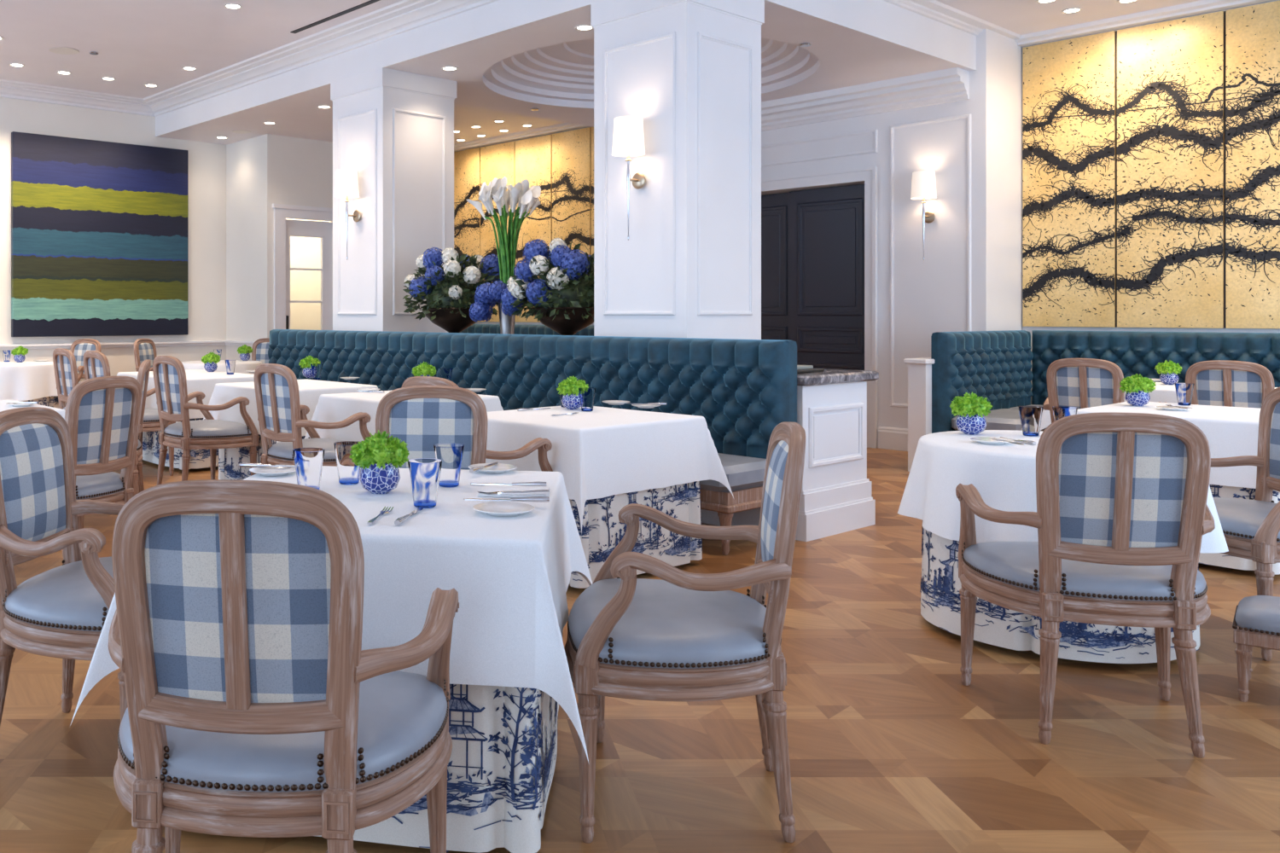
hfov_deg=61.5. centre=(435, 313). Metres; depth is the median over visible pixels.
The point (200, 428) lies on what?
seat cushion
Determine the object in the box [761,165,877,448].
door frame
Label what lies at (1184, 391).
tumbler
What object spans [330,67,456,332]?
column
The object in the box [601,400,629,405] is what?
plate
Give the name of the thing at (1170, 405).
fork
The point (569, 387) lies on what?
flower bowl
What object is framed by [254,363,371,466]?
armchair
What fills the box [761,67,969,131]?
trim
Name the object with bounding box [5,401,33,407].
plate
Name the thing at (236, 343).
trim
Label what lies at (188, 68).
recessed light
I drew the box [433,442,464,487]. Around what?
tumbler
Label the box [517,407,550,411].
table knife
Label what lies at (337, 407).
tablecloth
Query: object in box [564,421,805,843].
armchair
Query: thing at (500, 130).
recessed light
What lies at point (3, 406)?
tablecloth
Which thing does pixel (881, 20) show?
fascia
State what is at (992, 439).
fork
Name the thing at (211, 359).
flower bowl
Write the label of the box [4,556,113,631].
seat cushion
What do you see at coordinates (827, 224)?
door
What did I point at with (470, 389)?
plate
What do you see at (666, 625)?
seat cushion
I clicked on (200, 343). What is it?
trim
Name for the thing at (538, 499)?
table knife
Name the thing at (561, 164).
mural
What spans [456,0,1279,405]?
wall
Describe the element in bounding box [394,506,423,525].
table knife
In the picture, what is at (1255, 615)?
cushion
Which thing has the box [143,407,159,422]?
seat cushion
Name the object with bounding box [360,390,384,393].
table knife
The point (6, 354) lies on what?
tumbler
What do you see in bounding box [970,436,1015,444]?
plate
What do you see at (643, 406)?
plate
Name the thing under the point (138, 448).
seat cushion
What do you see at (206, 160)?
wall
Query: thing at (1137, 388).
flower bowl
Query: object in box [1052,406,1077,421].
tumbler
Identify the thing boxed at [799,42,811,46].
recessed light
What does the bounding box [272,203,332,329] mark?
door frame
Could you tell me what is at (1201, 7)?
trim
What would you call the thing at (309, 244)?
door
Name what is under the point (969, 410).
flower bowl
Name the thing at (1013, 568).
seat cushion
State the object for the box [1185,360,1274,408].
armchair
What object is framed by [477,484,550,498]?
folded napkin
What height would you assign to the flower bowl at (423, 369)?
0.181 m
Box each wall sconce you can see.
[335,168,360,260]
[611,116,645,240]
[910,170,936,261]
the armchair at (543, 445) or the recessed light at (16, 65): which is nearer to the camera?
the armchair at (543, 445)
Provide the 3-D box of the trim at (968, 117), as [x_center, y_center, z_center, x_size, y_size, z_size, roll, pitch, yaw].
[3.478,-0.450,10.778,0.016,2.640,3.954,0,0,-39]
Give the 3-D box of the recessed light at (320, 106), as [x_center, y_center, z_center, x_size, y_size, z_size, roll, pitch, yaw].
[-1.150,-2.147,10.854,0.156,0.009,0.156,0,0,-39]
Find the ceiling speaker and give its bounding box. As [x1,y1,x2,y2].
[48,46,79,54]
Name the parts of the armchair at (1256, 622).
leg, leg, nailhead trim, stool frame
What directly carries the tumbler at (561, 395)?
on the tablecloth at (601, 452)
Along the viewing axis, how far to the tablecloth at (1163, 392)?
7.26 m
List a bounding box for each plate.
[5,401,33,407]
[249,466,296,476]
[339,377,360,379]
[356,388,380,391]
[465,388,486,391]
[468,463,517,473]
[472,501,534,516]
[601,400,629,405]
[631,403,660,408]
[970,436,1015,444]
[1156,406,1192,411]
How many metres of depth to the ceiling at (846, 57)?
9.73 m
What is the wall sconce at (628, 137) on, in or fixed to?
attached to the column at (689, 265)
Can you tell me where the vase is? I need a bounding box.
[466,176,541,334]
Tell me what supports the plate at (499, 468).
on the tablecloth at (510, 576)
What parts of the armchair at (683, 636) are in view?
leg, leg, arm post, arm post, seat frame, nailhead trim, arm, arm, rail, leg, frame, leg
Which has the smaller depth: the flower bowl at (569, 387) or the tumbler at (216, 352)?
the flower bowl at (569, 387)
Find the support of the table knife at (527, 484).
on the tablecloth at (510, 576)
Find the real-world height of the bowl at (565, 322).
0.395 m
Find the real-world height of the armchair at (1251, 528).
0.985 m
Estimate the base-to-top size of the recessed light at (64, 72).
0.009 m
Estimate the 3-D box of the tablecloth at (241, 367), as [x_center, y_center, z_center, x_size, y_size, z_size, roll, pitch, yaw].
[-2.301,0.689,11.317,1.024,0.342,1.039,0,0,-39]
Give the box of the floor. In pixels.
[0,447,1279,852]
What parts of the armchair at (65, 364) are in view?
rail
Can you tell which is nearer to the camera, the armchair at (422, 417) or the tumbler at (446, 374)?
the armchair at (422, 417)
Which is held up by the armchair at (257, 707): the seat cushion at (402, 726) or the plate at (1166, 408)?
the seat cushion at (402, 726)
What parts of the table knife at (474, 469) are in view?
handle, blade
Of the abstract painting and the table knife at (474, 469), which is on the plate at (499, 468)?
the table knife at (474, 469)
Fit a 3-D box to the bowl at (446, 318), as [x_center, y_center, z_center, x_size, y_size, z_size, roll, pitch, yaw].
[0.161,0.146,8.836,0.536,0.395,0.536,0,0,-39]
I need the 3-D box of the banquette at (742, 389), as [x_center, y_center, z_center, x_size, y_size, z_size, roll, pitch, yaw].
[0.015,0.708,7.747,0.660,1.124,5.500,0,0,-39]
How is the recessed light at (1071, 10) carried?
in the ceiling at (137, 43)
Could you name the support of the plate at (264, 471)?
on the tablecloth at (510, 576)
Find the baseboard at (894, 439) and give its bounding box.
[878,426,907,451]
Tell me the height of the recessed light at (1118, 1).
0.009 m
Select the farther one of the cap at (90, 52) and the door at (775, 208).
the door at (775, 208)
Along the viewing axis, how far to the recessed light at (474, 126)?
14.11 m
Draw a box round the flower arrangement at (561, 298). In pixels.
[500,238,593,335]
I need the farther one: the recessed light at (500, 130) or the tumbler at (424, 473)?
the recessed light at (500, 130)
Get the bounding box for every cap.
[89,51,98,54]
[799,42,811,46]
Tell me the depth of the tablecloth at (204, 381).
8.62 m
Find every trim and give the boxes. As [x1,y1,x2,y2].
[0,79,154,116]
[0,340,225,350]
[143,0,498,116]
[224,340,255,346]
[453,122,591,151]
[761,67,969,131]
[761,113,971,407]
[882,0,1020,40]
[1015,0,1277,47]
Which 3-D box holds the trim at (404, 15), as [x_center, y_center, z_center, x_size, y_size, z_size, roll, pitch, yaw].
[-0.932,-2.460,9.476,0.280,0.140,8.088,0,0,-39]
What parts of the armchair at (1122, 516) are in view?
arm post, leg, arm, leg, nailhead trim, seat frame, rail, frame, leg, leg, arm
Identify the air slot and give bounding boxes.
[290,0,380,33]
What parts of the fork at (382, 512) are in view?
handle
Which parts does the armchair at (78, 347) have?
arm post, arm, frame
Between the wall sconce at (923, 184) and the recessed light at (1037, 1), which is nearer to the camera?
the recessed light at (1037, 1)
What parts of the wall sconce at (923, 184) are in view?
lamp shade, crystal rod, plate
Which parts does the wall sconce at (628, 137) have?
lamp shade, crystal rod, arm, plate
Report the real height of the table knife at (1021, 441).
0.013 m
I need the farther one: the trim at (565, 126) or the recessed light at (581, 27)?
the trim at (565, 126)
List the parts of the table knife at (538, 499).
blade, handle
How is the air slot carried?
attached to the ceiling at (137, 43)
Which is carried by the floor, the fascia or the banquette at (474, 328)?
the banquette at (474, 328)
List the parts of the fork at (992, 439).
handle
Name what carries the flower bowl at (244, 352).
on the tablecloth at (241, 367)
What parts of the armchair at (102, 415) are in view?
leg, nailhead trim, seat frame, rail, frame, leg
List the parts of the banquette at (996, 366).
return seat, seat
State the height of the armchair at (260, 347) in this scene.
0.985 m
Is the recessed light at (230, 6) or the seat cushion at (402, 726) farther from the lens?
the recessed light at (230, 6)
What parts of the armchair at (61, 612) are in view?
leg, rail, frame, seat frame, arm, nailhead trim, leg, arm post, arm, leg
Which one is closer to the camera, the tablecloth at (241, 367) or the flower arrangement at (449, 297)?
the flower arrangement at (449, 297)
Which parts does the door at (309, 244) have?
handle, glass pane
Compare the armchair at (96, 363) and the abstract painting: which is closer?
the armchair at (96, 363)
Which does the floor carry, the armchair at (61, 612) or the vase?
the armchair at (61, 612)
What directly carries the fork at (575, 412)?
on the tablecloth at (601, 452)
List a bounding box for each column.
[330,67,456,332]
[590,0,764,339]
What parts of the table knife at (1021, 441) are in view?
handle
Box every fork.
[366,506,393,523]
[477,489,549,494]
[550,412,579,416]
[989,437,1026,445]
[1165,404,1190,409]
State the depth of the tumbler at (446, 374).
7.53 m
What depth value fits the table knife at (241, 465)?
3.43 m
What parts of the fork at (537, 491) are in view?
handle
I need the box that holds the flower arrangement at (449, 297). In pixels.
[402,246,500,332]
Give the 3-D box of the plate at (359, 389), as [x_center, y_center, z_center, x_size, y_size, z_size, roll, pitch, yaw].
[-0.444,0.509,6.983,0.160,0.016,0.160,0,0,-39]
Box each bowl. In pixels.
[11,345,28,362]
[201,351,220,372]
[237,344,252,360]
[298,355,320,378]
[349,430,409,494]
[411,361,436,376]
[424,308,477,332]
[531,307,593,335]
[556,376,588,409]
[949,392,992,435]
[1119,373,1156,406]
[1154,360,1181,384]
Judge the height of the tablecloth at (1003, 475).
0.342 m
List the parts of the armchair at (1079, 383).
arm, frame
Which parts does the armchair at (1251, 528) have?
arm, seat frame, nailhead trim, leg, arm post, frame, rail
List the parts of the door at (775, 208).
panel, panel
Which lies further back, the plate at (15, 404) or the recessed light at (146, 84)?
the recessed light at (146, 84)
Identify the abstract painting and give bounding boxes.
[11,131,188,337]
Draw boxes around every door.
[285,219,332,330]
[761,192,789,340]
[789,184,864,370]
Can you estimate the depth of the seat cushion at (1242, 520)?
3.95 m
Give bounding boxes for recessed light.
[8,63,25,67]
[56,70,71,75]
[100,76,116,81]
[144,83,157,87]
[181,66,197,70]
[215,136,228,139]
[223,3,242,9]
[262,122,276,124]
[316,104,331,108]
[441,66,458,70]
[470,125,482,127]
[493,120,505,122]
[498,129,509,132]
[521,124,533,127]
[574,24,593,30]
[1035,0,1057,3]
[1060,7,1082,13]
[1117,0,1138,3]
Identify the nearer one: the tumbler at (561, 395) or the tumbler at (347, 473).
the tumbler at (347, 473)
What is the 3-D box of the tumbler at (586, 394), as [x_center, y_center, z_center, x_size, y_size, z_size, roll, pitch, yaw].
[0.809,0.456,5.574,0.092,0.123,0.092,0,0,-31]
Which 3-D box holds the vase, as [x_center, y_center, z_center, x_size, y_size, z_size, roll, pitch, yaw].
[0.605,-0.371,8.354,0.631,1.429,0.611,0,0,-39]
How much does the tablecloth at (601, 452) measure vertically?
0.445 m
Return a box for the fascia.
[155,0,976,137]
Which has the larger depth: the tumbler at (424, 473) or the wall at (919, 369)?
the wall at (919, 369)
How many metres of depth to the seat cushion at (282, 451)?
6.04 m
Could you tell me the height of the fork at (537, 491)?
0.007 m
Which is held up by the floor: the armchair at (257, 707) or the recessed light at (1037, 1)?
the armchair at (257, 707)
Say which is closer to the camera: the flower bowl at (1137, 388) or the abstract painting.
the flower bowl at (1137, 388)
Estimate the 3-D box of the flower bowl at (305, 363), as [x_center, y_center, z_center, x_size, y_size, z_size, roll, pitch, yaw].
[-1.016,0.426,8.471,0.174,0.181,0.174,0,0,-24]
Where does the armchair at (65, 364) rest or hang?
on the floor
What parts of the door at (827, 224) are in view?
panel, panel, panel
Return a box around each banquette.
[267,329,797,555]
[459,324,593,336]
[930,330,1279,433]
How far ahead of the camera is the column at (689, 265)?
6.90 m
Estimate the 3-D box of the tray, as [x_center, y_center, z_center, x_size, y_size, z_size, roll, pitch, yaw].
[2.063,0.321,6.268,0.360,0.046,0.380,0,0,-42]
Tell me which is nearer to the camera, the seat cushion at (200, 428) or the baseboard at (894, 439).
the seat cushion at (200, 428)
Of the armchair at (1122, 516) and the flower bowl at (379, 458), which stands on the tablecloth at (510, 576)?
the flower bowl at (379, 458)
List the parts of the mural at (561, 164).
gold panel, gold panel, gold panel, gold panel, gold panel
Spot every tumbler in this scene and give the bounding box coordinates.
[2,350,11,361]
[213,349,221,360]
[225,360,235,374]
[292,448,325,489]
[310,363,322,379]
[333,441,360,484]
[407,458,442,508]
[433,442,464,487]
[440,368,452,381]
[558,384,564,407]
[578,387,595,411]
[1018,406,1043,436]
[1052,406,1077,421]
[1174,383,1194,405]
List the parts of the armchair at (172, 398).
leg, rail, frame, arm, leg, arm post, nailhead trim, seat frame, leg, arm, arm post, leg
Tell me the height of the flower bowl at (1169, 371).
0.181 m
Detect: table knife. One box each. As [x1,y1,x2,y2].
[10,401,39,404]
[238,463,295,467]
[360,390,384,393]
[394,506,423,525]
[463,496,549,502]
[469,462,498,472]
[470,482,546,486]
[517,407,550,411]
[624,402,666,405]
[1000,436,1035,444]
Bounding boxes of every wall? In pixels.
[0,97,226,404]
[226,133,332,360]
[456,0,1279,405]
[700,368,878,541]
[761,28,1021,448]
[903,357,934,471]
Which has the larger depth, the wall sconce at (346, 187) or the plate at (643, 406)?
the wall sconce at (346, 187)
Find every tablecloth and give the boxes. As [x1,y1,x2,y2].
[0,361,57,401]
[0,399,65,419]
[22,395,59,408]
[70,465,592,765]
[116,369,254,423]
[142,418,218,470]
[181,360,261,374]
[203,379,378,442]
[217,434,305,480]
[304,390,503,442]
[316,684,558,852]
[485,406,734,535]
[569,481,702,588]
[897,430,1228,552]
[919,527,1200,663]
[1039,382,1277,430]
[1076,401,1279,493]
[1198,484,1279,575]
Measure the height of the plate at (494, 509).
0.016 m
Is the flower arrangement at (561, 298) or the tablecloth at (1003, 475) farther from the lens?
the flower arrangement at (561, 298)
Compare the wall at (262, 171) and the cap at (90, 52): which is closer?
the cap at (90, 52)
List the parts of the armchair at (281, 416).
leg, rail, frame, arm, nailhead trim, seat frame, arm post, arm, arm post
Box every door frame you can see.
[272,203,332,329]
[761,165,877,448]
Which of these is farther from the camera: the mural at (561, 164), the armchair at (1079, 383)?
the mural at (561, 164)
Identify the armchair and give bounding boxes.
[0,407,127,726]
[52,348,78,410]
[64,375,142,560]
[70,338,100,383]
[83,350,175,476]
[108,479,459,852]
[131,359,151,495]
[133,338,157,372]
[152,355,258,485]
[251,337,269,363]
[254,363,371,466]
[375,385,487,470]
[401,376,552,471]
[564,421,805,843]
[955,412,1215,758]
[1042,358,1166,423]
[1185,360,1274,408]
[1210,387,1279,661]
[1232,595,1279,702]
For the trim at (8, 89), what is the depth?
11.93 m
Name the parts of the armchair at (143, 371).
leg, seat frame, leg, rail, frame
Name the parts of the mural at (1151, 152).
gold panel, gold panel, gold panel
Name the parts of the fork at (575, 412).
handle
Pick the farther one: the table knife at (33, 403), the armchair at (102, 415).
the table knife at (33, 403)
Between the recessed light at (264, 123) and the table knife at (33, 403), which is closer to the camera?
the table knife at (33, 403)
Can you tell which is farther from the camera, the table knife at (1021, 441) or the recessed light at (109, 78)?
the recessed light at (109, 78)
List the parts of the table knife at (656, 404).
handle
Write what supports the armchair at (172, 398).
on the floor
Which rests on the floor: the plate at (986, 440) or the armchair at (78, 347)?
the armchair at (78, 347)
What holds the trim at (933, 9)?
attached to the wall at (930, 294)
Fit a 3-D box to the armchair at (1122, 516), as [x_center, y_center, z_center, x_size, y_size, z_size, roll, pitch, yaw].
[2.054,0.777,3.291,0.702,0.985,0.610,0,0,14]
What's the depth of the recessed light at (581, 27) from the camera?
7.84 m
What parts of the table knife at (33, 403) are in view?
handle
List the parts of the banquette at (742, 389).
leg, frame, seat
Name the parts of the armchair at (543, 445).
frame, arm, arm post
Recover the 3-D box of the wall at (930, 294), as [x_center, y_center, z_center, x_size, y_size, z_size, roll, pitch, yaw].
[3.768,-0.630,11.023,0.742,3.800,4.215,0,0,-39]
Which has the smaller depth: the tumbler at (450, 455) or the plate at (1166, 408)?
the tumbler at (450, 455)
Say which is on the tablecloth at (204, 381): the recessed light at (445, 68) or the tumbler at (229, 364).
the tumbler at (229, 364)
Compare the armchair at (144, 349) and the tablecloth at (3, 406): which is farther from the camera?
the armchair at (144, 349)
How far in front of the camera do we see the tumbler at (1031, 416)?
4.41 m
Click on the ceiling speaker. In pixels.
(62, 50)
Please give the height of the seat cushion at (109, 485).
0.090 m
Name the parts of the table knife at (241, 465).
handle, blade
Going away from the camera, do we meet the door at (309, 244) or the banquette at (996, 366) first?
the banquette at (996, 366)
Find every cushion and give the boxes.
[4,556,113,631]
[75,471,123,500]
[119,671,447,792]
[136,440,140,450]
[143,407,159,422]
[163,419,250,438]
[267,438,343,461]
[568,578,767,669]
[963,541,1206,601]
[1212,497,1279,542]
[1235,595,1279,635]
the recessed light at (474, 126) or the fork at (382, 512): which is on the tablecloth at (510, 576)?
the fork at (382, 512)
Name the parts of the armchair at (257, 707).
arm, leg, leg, frame, rail, seat frame, nailhead trim, leg, arm, leg, arm post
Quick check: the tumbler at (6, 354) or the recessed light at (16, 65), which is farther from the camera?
the tumbler at (6, 354)
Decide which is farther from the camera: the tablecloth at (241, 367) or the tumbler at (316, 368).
the tablecloth at (241, 367)
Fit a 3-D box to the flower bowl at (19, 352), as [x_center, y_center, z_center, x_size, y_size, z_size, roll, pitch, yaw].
[-4.427,0.426,11.148,0.179,0.181,0.171,0,0,-39]
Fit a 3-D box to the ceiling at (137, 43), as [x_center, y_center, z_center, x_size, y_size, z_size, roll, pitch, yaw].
[-0.323,-2.605,6.019,13.703,0.150,15.098,0,0,-39]
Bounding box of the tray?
[797,365,824,373]
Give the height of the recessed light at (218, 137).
0.009 m
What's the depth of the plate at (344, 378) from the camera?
8.21 m
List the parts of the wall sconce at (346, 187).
crystal rod, lamp shade, plate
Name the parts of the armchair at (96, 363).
frame, leg, arm, seat frame, leg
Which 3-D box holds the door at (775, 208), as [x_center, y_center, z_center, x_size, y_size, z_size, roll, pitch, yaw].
[3.379,0.000,11.267,0.071,2.520,1.132,0,0,-39]
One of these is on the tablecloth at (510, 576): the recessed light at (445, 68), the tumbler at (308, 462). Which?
the tumbler at (308, 462)
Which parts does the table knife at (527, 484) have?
blade, handle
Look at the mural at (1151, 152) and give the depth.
8.80 m
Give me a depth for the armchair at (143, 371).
6.45 m
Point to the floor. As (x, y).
(889, 751)
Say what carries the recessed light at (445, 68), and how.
in the ceiling at (846, 57)
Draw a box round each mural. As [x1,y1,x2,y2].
[453,127,593,322]
[1022,0,1279,328]
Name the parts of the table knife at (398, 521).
handle, blade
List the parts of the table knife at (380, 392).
handle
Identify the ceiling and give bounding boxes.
[0,0,1200,144]
[157,0,973,145]
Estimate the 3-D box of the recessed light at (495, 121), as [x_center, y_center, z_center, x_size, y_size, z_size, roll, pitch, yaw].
[0.840,-2.526,13.732,0.156,0.009,0.156,0,0,-39]
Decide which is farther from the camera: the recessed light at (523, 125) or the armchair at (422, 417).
the recessed light at (523, 125)
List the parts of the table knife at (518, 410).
handle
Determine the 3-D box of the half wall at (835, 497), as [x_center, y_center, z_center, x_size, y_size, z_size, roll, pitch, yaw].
[2.088,0.807,6.421,0.805,0.925,0.907,0,0,-39]
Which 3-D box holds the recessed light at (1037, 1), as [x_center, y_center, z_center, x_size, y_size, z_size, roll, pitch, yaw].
[4.929,-2.526,8.434,0.156,0.009,0.156,0,0,-39]
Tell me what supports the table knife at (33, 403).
on the plate at (15, 404)
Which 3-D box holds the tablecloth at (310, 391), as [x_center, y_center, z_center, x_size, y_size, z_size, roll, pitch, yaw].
[-1.029,0.740,7.701,1.024,0.445,1.164,0,0,-39]

